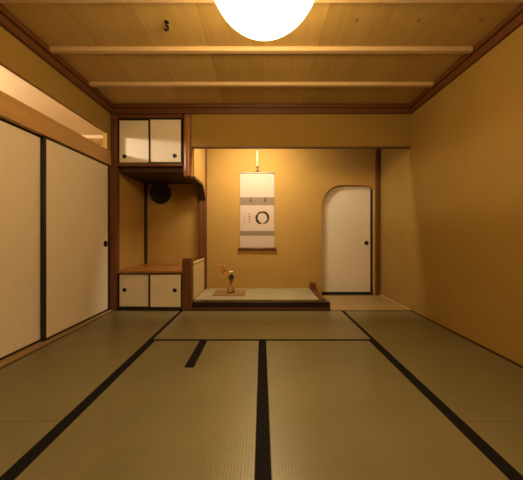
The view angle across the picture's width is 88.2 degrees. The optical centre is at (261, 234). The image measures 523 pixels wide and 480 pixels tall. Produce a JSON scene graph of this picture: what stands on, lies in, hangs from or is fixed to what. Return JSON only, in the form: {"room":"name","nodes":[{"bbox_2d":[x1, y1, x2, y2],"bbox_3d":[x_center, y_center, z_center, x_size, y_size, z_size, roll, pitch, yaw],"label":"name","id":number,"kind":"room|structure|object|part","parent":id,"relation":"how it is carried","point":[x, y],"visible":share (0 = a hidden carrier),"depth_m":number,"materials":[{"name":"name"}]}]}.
{"room":"traditional dwelling","nodes":[
{"label":"traditional dwelling","id":0,"kind":"room"},
{"bbox_2d":[0,26,143,269],"bbox_3d":[-1.860,-0.298,1.765,0.140,2.536,4.730,0,0,0],"label":"wall","id":1,"kind":"structure","parent":0,"point":[17,58],"depth_m":2.82,"materials":[{"name":"paint"}]},
{"bbox_2d":[0,118,39,359],"bbox_3d":[-1.892,0.027,1.821,0.032,1.750,1.002,0,0,0],"label":"door","id":2,"kind":"structure","parent":1,"relation":"in","point":[19,146],"depth_m":2.09,"materials":[{"name":"paper"}]},
{"bbox_2d":[0,90,110,164],"bbox_3d":[-1.863,-0.926,1.335,0.074,0.169,3.870,0,0,0],"label":"lintel","id":3,"kind":"object","parent":1,"relation":"attached to","point":[12,110],"visible":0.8,"depth_m":2.29,"materials":[{"name":"brown wood"}]},
{"bbox_2d":[0,3,113,112],"bbox_3d":[-1.798,-1.514,1.320,0.065,0.104,3.840,0,0,0],"label":"trim","id":4,"kind":"structure","parent":1,"relation":"attached to","point":[9,22],"depth_m":2.25,"materials":[{"name":"brown wood"}]},
{"bbox_2d":[0,310,113,367],"bbox_3d":[-1.857,0.935,1.335,0.127,0.067,3.870,0,0,0],"label":"sill","id":5,"kind":"structure","parent":1,"relation":"attached to","point":[28,350],"depth_m":2.22,"materials":[{"name":"brown wood"}]},
{"bbox_2d":[40,136,108,341],"bbox_3d":[-1.860,0.027,2.775,0.032,1.750,0.979,0,0,0],"label":"door","id":6,"kind":"structure","parent":1,"relation":"in","point":[74,185],"depth_m":2.61,"materials":[{"name":"paper"}]},
{"bbox_2d":[0,3,520,144],"bbox_3d":[-1.400,-1.601,2.075,6.700,0.070,5.550,0,0,0],"label":"ceiling","id":7,"kind":"structure","parent":0,"point":[55,24],"depth_m":2.34,"materials":[{"name":"brown wood"}]},
{"bbox_2d":[82,135,102,138],"bbox_3d":[-3.275,-1.561,4.305,2.650,0.050,0.050,0,0,0],"label":"rail","id":8,"kind":"object","parent":7,"relation":"attached to","point":[86,136],"depth_m":4.28,"materials":[{"name":"brown wood"}]},
{"bbox_2d":[164,20,168,31],"bbox_3d":[-0.700,-1.528,1.984,0.041,0.077,0.037,0,0,0],"label":"ceiling hook","id":9,"kind":"object","parent":7,"relation":"attached to","point":[166,22],"visible":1,"depth_m":1.97,"materials":[{"name":"black metal"}]},
{"bbox_2d":[49,46,472,53],"bbox_3d":[-0.007,-1.550,2.262,3.545,0.036,0.040,0,0,0],"label":"batten","id":10,"kind":"object","parent":7,"relation":"attached to","point":[54,49],"visible":0.99,"depth_m":2.24,"materials":[{"name":"brown wood"}]},
{"bbox_2d":[89,82,432,86],"bbox_3d":[-0.007,-1.550,2.780,3.545,0.036,0.040,0,0,0],"label":"batten","id":11,"kind":"object","parent":7,"relation":"attached to","point":[92,84],"visible":1,"depth_m":2.76,"materials":[{"name":"brown wood"}]},
{"bbox_2d":[0,0,522,2],"bbox_3d":[-0.007,-1.550,1.765,3.545,0.036,0.040,0,0,0],"label":"batten","id":12,"kind":"object","parent":7,"relation":"attached to","point":[1,1],"depth_m":1.77,"materials":[{"name":"brown wood"}]},
{"bbox_2d":[215,0,313,40],"bbox_3d":[0.013,-1.288,1.316,0.550,0.555,0.550,0,0,0],"label":"ceiling lamp","id":13,"kind":"object","parent":7,"relation":"hanging from","point":[263,20],"visible":1,"depth_m":1.29,"materials":[{"name":"white"}]},
{"bbox_2d":[147,149,379,294],"bbox_3d":[-0.060,-0.298,4.157,3.740,2.536,0.055,0,0,0],"label":"wall","id":14,"kind":"structure","parent":0,"point":[303,178],"depth_m":4.13,"materials":[{"name":"paint"}]},
{"bbox_2d":[144,184,146,263],"bbox_3d":[-1.771,-0.196,4.115,0.038,1.280,0.030,0,0,0],"label":"strip","id":15,"kind":"object","parent":14,"relation":"attached to","point":[145,185],"visible":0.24,"depth_m":4.10,"materials":[{"name":"brown wood"}]},
{"bbox_2d":[116,118,192,183],"bbox_3d":[-1.377,-1.097,3.697,0.823,0.643,0.862,0,0,0],"label":"upper cabinet","id":16,"kind":"object","parent":14,"relation":"attached to","point":[150,151],"visible":0.94,"depth_m":3.30,"materials":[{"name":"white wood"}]},
{"bbox_3d":[-1.561,-1.143,3.310,0.402,0.551,0.024,0,0,0],"label":"door frame","id":17,"kind":"part","parent":16,"relation":"part of","materials":[{"name":"white paper"}]},
{"bbox_3d":[-1.561,-1.143,3.312,0.382,0.531,0.016,0,0,0],"label":"door","id":18,"kind":"part","parent":16,"relation":"part of","materials":[{"name":"paper"}]},
{"bbox_3d":[-1.364,-0.851,3.296,0.796,0.034,0.059,0,0,0],"label":"rail","id":19,"kind":"part","parent":16,"relation":"part of","materials":[{"name":"brown wood"}]},
{"bbox_2d":[117,114,182,118],"bbox_3d":[-1.363,-1.440,3.299,0.797,0.043,0.062,0,0,0],"label":"rail","id":20,"kind":"object","parent":16,"relation":"on","point":[119,116],"visible":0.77,"depth_m":3.27,"materials":[{"name":"brown wood"}]},
{"bbox_3d":[-1.170,-1.143,3.288,0.388,0.531,0.016,0,0,0],"label":"door","id":21,"kind":"part","parent":16,"relation":"part of","materials":[{"name":"paper"}]},
{"bbox_3d":[-1.170,-1.143,3.286,0.408,0.551,0.024,0,0,0],"label":"door frame","id":22,"kind":"part","parent":16,"relation":"part of","materials":[{"name":"white paper"}]},
{"bbox_2d":[150,184,170,203],"bbox_3d":[-1.545,-0.631,4.117,0.310,0.310,0.025,0,0,0],"label":"wall plaque","id":23,"kind":"object","parent":14,"relation":"attached to","point":[160,193],"visible":0.94,"depth_m":4.12,"materials":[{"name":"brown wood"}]},
{"bbox_2d":[322,186,372,293],"bbox_3d":[1.298,0.033,4.211,0.875,1.758,0.038,0,0,0],"label":"door","id":24,"kind":"structure","parent":14,"relation":"in","point":[347,211],"depth_m":4.20,"materials":[{"name":"paper"}]},
{"bbox_2d":[191,114,410,146],"bbox_3d":[0.477,-1.319,3.300,2.665,0.495,0.060,0,0,0],"label":"wall","id":25,"kind":"structure","parent":0,"point":[207,130],"depth_m":3.27,"materials":[{"name":"paint"}]},
{"bbox_2d":[183,114,192,177],"bbox_3d":[-0.908,-1.087,3.315,0.115,0.750,0.115,0,0,0],"label":"post","id":26,"kind":"object","parent":25,"relation":"attached to","point":[187,149],"visible":0.91,"depth_m":3.27,"materials":[{"name":"brown wood"}]},
{"bbox_2d":[110,104,411,113],"bbox_3d":[-0.010,-1.514,3.240,3.640,0.104,0.060,0,0,0],"label":"trim","id":27,"kind":"structure","parent":25,"relation":"attached to","point":[118,108],"depth_m":3.24,"materials":[{"name":"brown wood"}]},
{"bbox_2d":[192,147,409,148],"bbox_3d":[0.472,-1.065,3.300,2.655,0.011,0.056,0,0,0],"label":"edge","id":28,"kind":"structure","parent":25,"relation":"attached to","point":[192,147],"depth_m":3.27,"materials":[{"name":"brown wood"}]},
{"bbox_2d":[380,24,522,365],"bbox_3d":[1.870,-0.276,1.765,0.120,2.580,4.930,0,0,0],"label":"wall","id":29,"kind":"structure","parent":0,"point":[451,202],"depth_m":2.41,"materials":[{"name":"paint"}]},
{"bbox_2d":[379,294,522,367],"bbox_3d":[1.799,0.935,1.765,0.022,0.067,4.730,0,0,0],"label":"baseboard","id":30,"kind":"structure","parent":29,"relation":"attached to","point":[495,353],"depth_m":2.40,"materials":[{"name":"brown wood"}]},
{"bbox_2d":[409,3,522,112],"bbox_3d":[1.780,-1.514,1.320,0.060,0.104,3.840,0,0,0],"label":"trim","id":31,"kind":"structure","parent":29,"relation":"attached to","point":[514,20],"depth_m":2.25,"materials":[{"name":"brown wood"}]},
{"bbox_3d":[-1.375,1.002,2.150,6.750,0.064,5.700,0,0,0],"label":"floor","id":32,"kind":"structure","parent":0,"visible":0},
{"bbox_2d":[0,421,66,479],"bbox_3d":[-1.375,0.941,0.362,0.834,0.056,1.923,0,0,0],"label":"mat","id":33,"kind":"object","parent":32,"relation":"on","point":[19,441],"visible":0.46,"depth_m":1.20,"materials":[{"name":"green wicker"}]},
{"bbox_2d":[0,310,182,421],"bbox_3d":[-1.375,0.941,2.297,0.834,0.056,1.945,0,0,0],"label":"mat","id":34,"kind":"object","parent":32,"relation":"on","point":[51,383],"visible":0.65,"depth_m":1.88,"materials":[{"name":"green wicker"}]},
{"bbox_2d":[109,114,119,310],"bbox_3d":[-1.846,-0.246,3.305,0.168,2.431,0.080,0,0,0],"label":"post","id":35,"kind":"object","parent":32,"relation":"on","point":[114,174],"visible":0.58,"depth_m":3.27,"materials":[{"name":"brown wood"}]},
{"bbox_2d":[6,341,262,479],"bbox_3d":[-0.476,0.941,1.388,0.960,0.056,1.895,0,0,0],"label":"mat","id":36,"kind":"object","parent":32,"relation":"on","point":[178,410],"visible":1,"depth_m":1.30,"materials":[{"name":"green wicker"}]},
{"bbox_2d":[117,264,181,310],"bbox_3d":[-1.377,0.677,3.699,0.822,0.478,0.858,0,0,0],"label":"base cabinet","id":37,"kind":"object","parent":32,"relation":"on","point":[144,287],"visible":0.91,"depth_m":3.28,"materials":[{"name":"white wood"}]},
{"bbox_3d":[-1.561,0.677,3.310,0.402,0.430,0.024,0,0,0],"label":"door frame","id":38,"kind":"part","parent":37,"relation":"part of","materials":[{"name":"beige paper"}]},
{"bbox_3d":[-1.561,0.677,3.312,0.382,0.410,0.016,0,0,0],"label":"door","id":39,"kind":"part","parent":37,"relation":"part of","materials":[{"name":"paper"}]},
{"bbox_3d":[-1.170,0.677,3.288,0.388,0.410,0.016,0,0,0],"label":"door","id":40,"kind":"part","parent":37,"relation":"part of","materials":[{"name":"paper"}]},
{"bbox_3d":[-1.170,0.677,3.286,0.408,0.430,0.024,0,0,0],"label":"door frame","id":41,"kind":"part","parent":37,"relation":"part of","materials":[{"name":"white paper"}]},
{"bbox_2d":[182,149,204,309],"bbox_3d":[-0.909,-0.283,3.698,0.114,2.398,0.864,0,0,0],"label":"wall","id":42,"kind":"structure","parent":37,"relation":"attached to","point":[192,272],"depth_m":3.45,"materials":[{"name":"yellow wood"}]},
{"bbox_3d":[-0.909,0.600,3.316,0.113,0.632,0.099,0,0,0],"label":"post","id":43,"kind":"part","parent":42,"relation":"part of","materials":[{"name":"brown wood"}]},
{"bbox_2d":[186,176,205,199],"bbox_3d":[-0.893,-0.627,3.707,0.103,0.222,0.656,0,0,0],"label":"edging","id":44,"kind":"object","parent":42,"relation":"attached to","point":[199,185],"visible":0.95,"depth_m":3.87,"materials":[{"name":"brown wood"}]},
{"bbox_3d":[-0.874,0.591,3.700,0.023,0.443,0.663,0,0,0],"label":"slat panel","id":45,"kind":"part","parent":42,"relation":"part of","materials":[{"name":"brown wood"}]},
{"bbox_2d":[199,149,206,289],"bbox_3d":[-0.891,-0.246,4.082,0.102,2.431,0.095,0,0,0],"label":"pillar","id":46,"kind":"structure","parent":32,"relation":"on","point":[202,203],"depth_m":4.04,"materials":[{"name":"brown wood"}]},
{"bbox_2d":[192,282,329,309],"bbox_3d":[-0.009,0.817,3.707,1.683,0.199,0.842,0,0,0],"label":"platform","id":47,"kind":"object","parent":32,"relation":"on","point":[322,303],"visible":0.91,"depth_m":3.29,"materials":[{"name":"brown wood"}]},
{"bbox_2d":[194,288,318,299],"bbox_3d":[-0.070,0.839,3.768,1.582,0.048,0.720,0,0,0],"label":"mat","id":48,"kind":"object","parent":47,"relation":"on","point":[251,293],"visible":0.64,"depth_m":3.70,"materials":[{"name":"beige wicker"}]},
{"bbox_2d":[212,290,245,295],"bbox_3d":[-0.450,0.808,3.785,0.436,0.014,0.330,0,0,0],"label":"board","id":49,"kind":"object","parent":48,"relation":"on","point":[217,292],"visible":0.94,"depth_m":3.70,"materials":[{"name":"brown wood"}]},
{"bbox_2d":[227,281,234,292],"bbox_3d":[-0.432,0.723,3.760,0.117,0.156,0.117,0,0,0],"label":"flower vase","id":50,"kind":"object","parent":49,"relation":"on","point":[230,289],"visible":1,"depth_m":3.73,"materials":[{"name":"ceramic"}]},
{"bbox_2d":[218,265,238,281],"bbox_3d":[-0.471,0.539,3.753,0.296,0.247,0.059,0,0,4],"label":"flower arrangement","id":51,"kind":"object","parent":50,"relation":"on","point":[230,277],"visible":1,"depth_m":3.76,"materials":[{"name":"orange plant"}]},
{"bbox_3d":[-0.011,0.902,3.338,1.679,0.028,0.104,0,0,0],"label":"board","id":52,"kind":"part","parent":47,"relation":"part of","materials":[{"name":"brown wood"}]},
{"bbox_3d":[0.765,0.763,4.089,0.086,0.093,0.078,0,0,0],"label":"stub post","id":53,"kind":"part","parent":47,"relation":"part of","materials":[{"name":"brown wood"}]},
{"bbox_3d":[0.765,0.863,3.768,0.082,0.106,0.721,0,0,0],"label":"rail","id":54,"kind":"part","parent":47,"relation":"part of","materials":[{"name":"brown wood"}]},
{"bbox_2d":[152,310,371,346],"bbox_3d":[0.000,0.941,2.803,1.913,0.056,0.933,0,0,0],"label":"mat","id":55,"kind":"object","parent":32,"relation":"on","point":[189,325],"visible":0.69,"depth_m":2.70,"materials":[{"name":"green wicker"}]},
{"bbox_2d":[321,294,372,294],"bbox_3d":[1.271,0.939,4.145,0.858,0.061,0.086,0,0,0],"label":"threshold","id":56,"kind":"object","parent":32,"relation":"on","point":[321,294],"visible":0.24,"depth_m":4.12,"materials":[{"name":"black paint"}]},
{"bbox_2d":[322,295,407,309],"bbox_3d":[1.313,0.942,3.686,0.958,0.054,0.829,0,0,0],"label":"board","id":57,"kind":"object","parent":32,"relation":"on","point":[337,302],"visible":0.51,"depth_m":3.61,"materials":[{"name":"brown wood"}]},
{"bbox_2d":[375,149,378,294],"bbox_3d":[1.754,-0.246,4.112,0.048,2.431,0.035,0,0,0],"label":"pillar","id":58,"kind":"structure","parent":32,"relation":"on","point":[376,150],"depth_m":4.09,"materials":[{"name":"brown wood"}]},
{"bbox_2d":[263,341,517,479],"bbox_3d":[0.480,0.941,1.388,0.952,0.056,1.895,0,0,0],"label":"mat","id":59,"kind":"object","parent":32,"relation":"on","point":[333,410],"visible":0.98,"depth_m":1.29,"materials":[{"name":"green wicker"}]},
{"bbox_2d":[341,310,522,421],"bbox_3d":[1.373,0.941,2.297,0.830,0.056,1.945,0,0,0],"label":"mat","id":60,"kind":"object","parent":32,"relation":"on","point":[472,383],"visible":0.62,"depth_m":1.88,"materials":[{"name":"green wicker"}]},
{"bbox_2d":[457,421,522,479],"bbox_3d":[1.373,0.941,0.362,0.830,0.056,1.923,0,0,0],"label":"mat","id":61,"kind":"object","parent":32,"relation":"on","point":[503,440],"visible":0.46,"depth_m":1.20,"materials":[{"name":"green wicker"}]},
{"bbox_3d":[0.435,-1.502,3.730,2.750,0.040,0.800,0,0,0],"label":"ceiling","id":62,"kind":"structure","parent":0,"visible":0},
{"bbox_2d":[256,149,258,170],"bbox_3d":[-0.071,-1.222,4.104,0.041,0.512,0.037,0,0,0],"label":"hanger","id":63,"kind":"object","parent":62,"relation":"hanging from","point":[257,164],"visible":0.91,"depth_m":4.09,"materials":[{"name":"brown wood"}]},
{"bbox_2d":[238,171,276,249],"bbox_3d":[-0.073,-0.376,4.108,0.586,1.211,0.044,0,0,0],"label":"scroll","id":64,"kind":"object","parent":63,"relation":"hanging from","point":[256,188],"visible":1,"depth_m":4.11,"materials":[{"name":"white paper"}]},
{"bbox_3d":[-0.073,-0.948,4.112,0.530,0.016,0.016,0,0,0],"label":"rod","id":65,"kind":"part","parent":64,"relation":"part of","materials":[{"name":"brown wood"}]},
{"bbox_2d":[242,205,272,230],"bbox_3d":[-0.071,-0.257,4.114,0.482,0.392,0.002,0,0,0],"label":"picture","id":66,"kind":"object","parent":64,"relation":"attached to","point":[254,217],"depth_m":4.11}
]}

